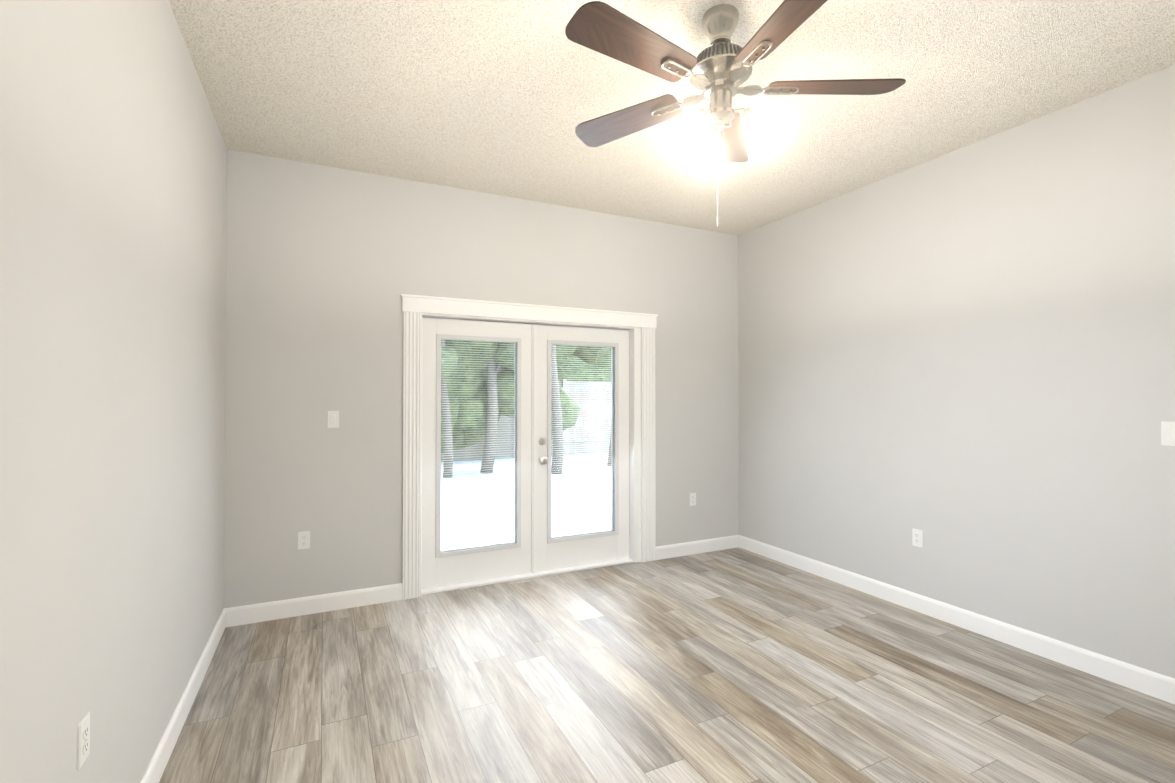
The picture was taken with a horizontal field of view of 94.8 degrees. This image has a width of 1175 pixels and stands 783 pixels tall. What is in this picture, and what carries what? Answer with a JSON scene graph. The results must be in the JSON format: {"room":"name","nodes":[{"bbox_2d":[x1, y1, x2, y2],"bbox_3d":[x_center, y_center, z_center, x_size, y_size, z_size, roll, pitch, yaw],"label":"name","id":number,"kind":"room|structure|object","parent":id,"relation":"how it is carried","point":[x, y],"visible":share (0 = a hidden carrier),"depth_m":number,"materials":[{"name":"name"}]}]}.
{"room":"empty living room","nodes":[
{"label":"empty living room","id":0,"kind":"room"},
{"bbox_2d":[0,0,226,782],"bbox_3d":[-1.311,-0.053,1.244,0.150,3.000,5.010,0,-1,-26],"label":"wall","id":1,"kind":"structure","parent":0,"point":[113,170],"depth_m":1.54,"materials":[{"name":"grey paint"}]},
{"bbox_2d":[76,711,89,769],"bbox_3d":[-1.305,0.904,1.402,0.009,0.115,0.070,0,-1,-26],"label":"electrical outlet","id":2,"kind":"object","parent":1,"relation":"attached to","point":[83,738],"visible":1,"depth_m":1.39,"materials":[{"name":"white plastic"}]},
{"bbox_2d":[140,609,225,782],"bbox_3d":[-1.237,1.390,1.263,0.014,0.115,4.710,0,-1,-26],"label":"baseboard","id":3,"kind":"structure","parent":1,"relation":"attached to","point":[160,758],"depth_m":2.35,"materials":[{"name":"white wood"}]},
{"bbox_2d":[223,149,738,608],"bbox_3d":[-0.443,-0.018,4.370,4.150,3.000,0.150,0,-1,-26],"label":"wall","id":4,"kind":"structure","parent":0,"point":[327,267],"depth_m":3.77,"materials":[{"name":"grey paint"}]},
{"bbox_2d":[298,531,309,548],"bbox_3d":[-1.873,0.983,3.573,0.070,0.115,0.009,0,-1,-26],"label":"electrical outlet","id":5,"kind":"object","parent":4,"relation":"attached to","point":[303,539],"visible":1,"depth_m":3.57,"materials":[{"name":"white plastic"}]},
{"bbox_2d":[224,583,401,626],"bbox_3d":[-1.794,1.416,3.604,1.065,0.115,0.014,0,-1,-26],"label":"baseboard","id":6,"kind":"structure","parent":4,"relation":"attached to","point":[266,611],"depth_m":3.58,"materials":[{"name":"white wood"}]},
{"bbox_2d":[327,411,338,427],"bbox_3d":[-1.720,0.189,3.654,0.070,0.115,0.013,0,-1,-26],"label":"light switch","id":7,"kind":"object","parent":4,"relation":"attached to","point":[332,419],"visible":1,"depth_m":3.65,"materials":[{"name":"white plastic"}]},
{"bbox_2d":[421,317,536,589],"bbox_3d":[-0.838,0.462,4.204,0.920,2.018,0.077,0,-1,-26],"label":"french door","id":8,"kind":"structure","parent":4,"relation":"in","point":[466,564],"depth_m":4.19,"materials":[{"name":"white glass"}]},
{"bbox_2d":[400,294,657,599],"bbox_3d":[-0.389,0.399,4.375,2.165,2.168,0.184,0,-1,-26],"label":"door frame","id":9,"kind":"structure","parent":4,"relation":"attached to","point":[641,327],"depth_m":4.30,"materials":[{"name":"white wood"}]},
{"bbox_2d":[537,325,629,571],"bbox_3d":[-0.024,0.466,4.570,0.900,2.018,0.132,0,-1,-26],"label":"french door","id":10,"kind":"structure","parent":4,"relation":"in","point":[571,550],"depth_m":4.59,"materials":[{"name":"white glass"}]},
{"bbox_2d":[689,493,695,505],"bbox_3d":[0.967,0.989,4.957,0.070,0.115,0.009,0,-1,-26],"label":"electrical outlet","id":11,"kind":"object","parent":4,"relation":"attached to","point":[692,496],"visible":1,"depth_m":4.95,"materials":[{"name":"white plastic"}]},
{"bbox_2d":[656,535,738,559],"bbox_3d":[1.026,1.432,4.979,0.960,0.115,0.014,0,-1,-26],"label":"baseboard","id":12,"kind":"structure","parent":4,"relation":"attached to","point":[692,547],"depth_m":4.96,"materials":[{"name":"white wood"}]},
{"bbox_2d":[159,547,1174,782],"bbox_3d":[0.622,1.508,2.168,4.450,0.100,5.010,0,-1,-26],"label":"floor","id":13,"kind":"structure","parent":0,"point":[736,665],"depth_m":2.60,"materials":[{"name":"wood"}]},
{"bbox_2d":[169,0,1174,235],"bbox_3d":[0.622,-1.592,2.203,4.450,0.100,5.010,0,-1,-26],"label":"ceiling","id":14,"kind":"structure","parent":0,"point":[502,97],"depth_m":2.72,"materials":[{"name":"white paint"}]},
{"bbox_2d":[565,0,905,226],"bbox_3d":[0.531,-1.109,2.182,1.387,0.867,1.389,0,-1,-26],"label":"fan","id":15,"kind":"object","parent":14,"relation":"hanging from","point":[721,70],"visible":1,"depth_m":2.15,"materials":[{"name":"brown wood"}]},
{"bbox_2d":[738,65,1174,678],"bbox_3d":[2.554,-0.032,3.128,0.150,3.000,5.010,0,-1,-26],"label":"wall","id":16,"kind":"structure","parent":0,"point":[964,359],"depth_m":3.23,"materials":[{"name":"grey paint"}]},
{"bbox_2d":[912,528,922,547],"bbox_3d":[2.216,0.984,3.630,0.009,0.115,0.070,0,-1,-26],"label":"electrical outlet","id":17,"kind":"object","parent":16,"relation":"attached to","point":[917,537],"visible":1,"depth_m":3.63,"materials":[{"name":"white plastic"}]},
{"bbox_2d":[739,535,1174,703],"bbox_3d":[2.481,1.410,3.075,0.014,0.115,4.710,0,-1,-26],"label":"baseboard","id":18,"kind":"structure","parent":16,"relation":"attached to","point":[1147,682],"depth_m":3.21,"materials":[{"name":"white wood"}]},
{"bbox_2d":[1161,421,1174,445],"bbox_3d":[2.757,0.200,2.523,0.013,0.115,0.116,0,-1,-26],"label":"double light switch","id":19,"kind":"object","parent":16,"relation":"attached to","point":[1167,433],"visible":1,"depth_m":2.55,"materials":[{"name":"white plastic"}]},
{"label":"outside","id":20,"kind":"structure","parent":0,"visible":0},
{"bbox_2d":[440,453,611,549],"bbox_3d":[-4.870,1.694,15.543,26.000,0.110,23.850,0,-1,-26],"label":"ground","id":21,"kind":"structure","parent":20,"point":[588,484],"depth_m":7.61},
{"bbox_2d":[441,340,452,477],"bbox_3d":[-2.472,-1.486,9.923,4.348,6.271,4.374,0,-1,-26],"label":"tree","id":22,"kind":"object","parent":21,"relation":"on","point":[447,432],"depth_m":9.85,"materials":[{"name":"plant"}]},
{"bbox_2d":[441,347,457,378],"bbox_3d":[-3.012,-1.137,8.997,4.115,5.558,4.158,0,-1,-26],"label":"tree","id":23,"kind":"object","parent":21,"relation":"on","point":[445,363],"depth_m":8.46,"materials":[{"name":"green plant"}]},
{"bbox_2d":[441,340,579,452],"bbox_3d":[-2.113,-0.198,11.024,4.230,3.716,1.775,0,-1,-26],"label":"tree","id":24,"kind":"object","parent":21,"relation":"on","point":[562,390],"depth_m":10.54,"materials":[{"name":"green plant"}]},
{"bbox_2d":[480,342,552,473],"bbox_3d":[-2.047,-1.770,11.024,4.225,6.891,3.963,0,-1,-26],"label":"tree","id":25,"kind":"object","parent":21,"relation":"on","point":[510,365],"depth_m":10.49,"materials":[{"name":"plant"}]},
{"bbox_2d":[441,380,611,461],"bbox_3d":[-3.293,0.648,12.319,26.100,1.950,0.130,0,-1,-26],"label":"fence","id":26,"kind":"object","parent":21,"relation":"on","point":[580,440],"depth_m":13.87,"materials":[{"name":"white wood"}]},
{"bbox_2d":[551,345,563,473],"bbox_3d":[-0.705,-1.817,10.560,4.263,6.952,4.313,0,-1,-26],"label":"tree","id":27,"kind":"object","parent":21,"relation":"on","point":[557,455],"depth_m":10.37,"materials":[{"name":"plant"}]},
{"bbox_2d":[556,345,610,381],"bbox_3d":[-4.942,-1.240,15.666,27.081,5.778,4.234,0,-1,-26],"label":"tree","id":28,"kind":"object","parent":21,"relation":"on","point":[579,352],"depth_m":16.90,"materials":[{"name":"green plant"}]},
{"bbox_2d":[607,347,611,465],"bbox_3d":[0.494,-1.973,12.087,4.645,7.329,4.100,0,-1,-26],"label":"tree","id":29,"kind":"object","parent":21,"relation":"on","point":[610,445],"depth_m":11.65,"materials":[{"name":"plant"}]}
]}

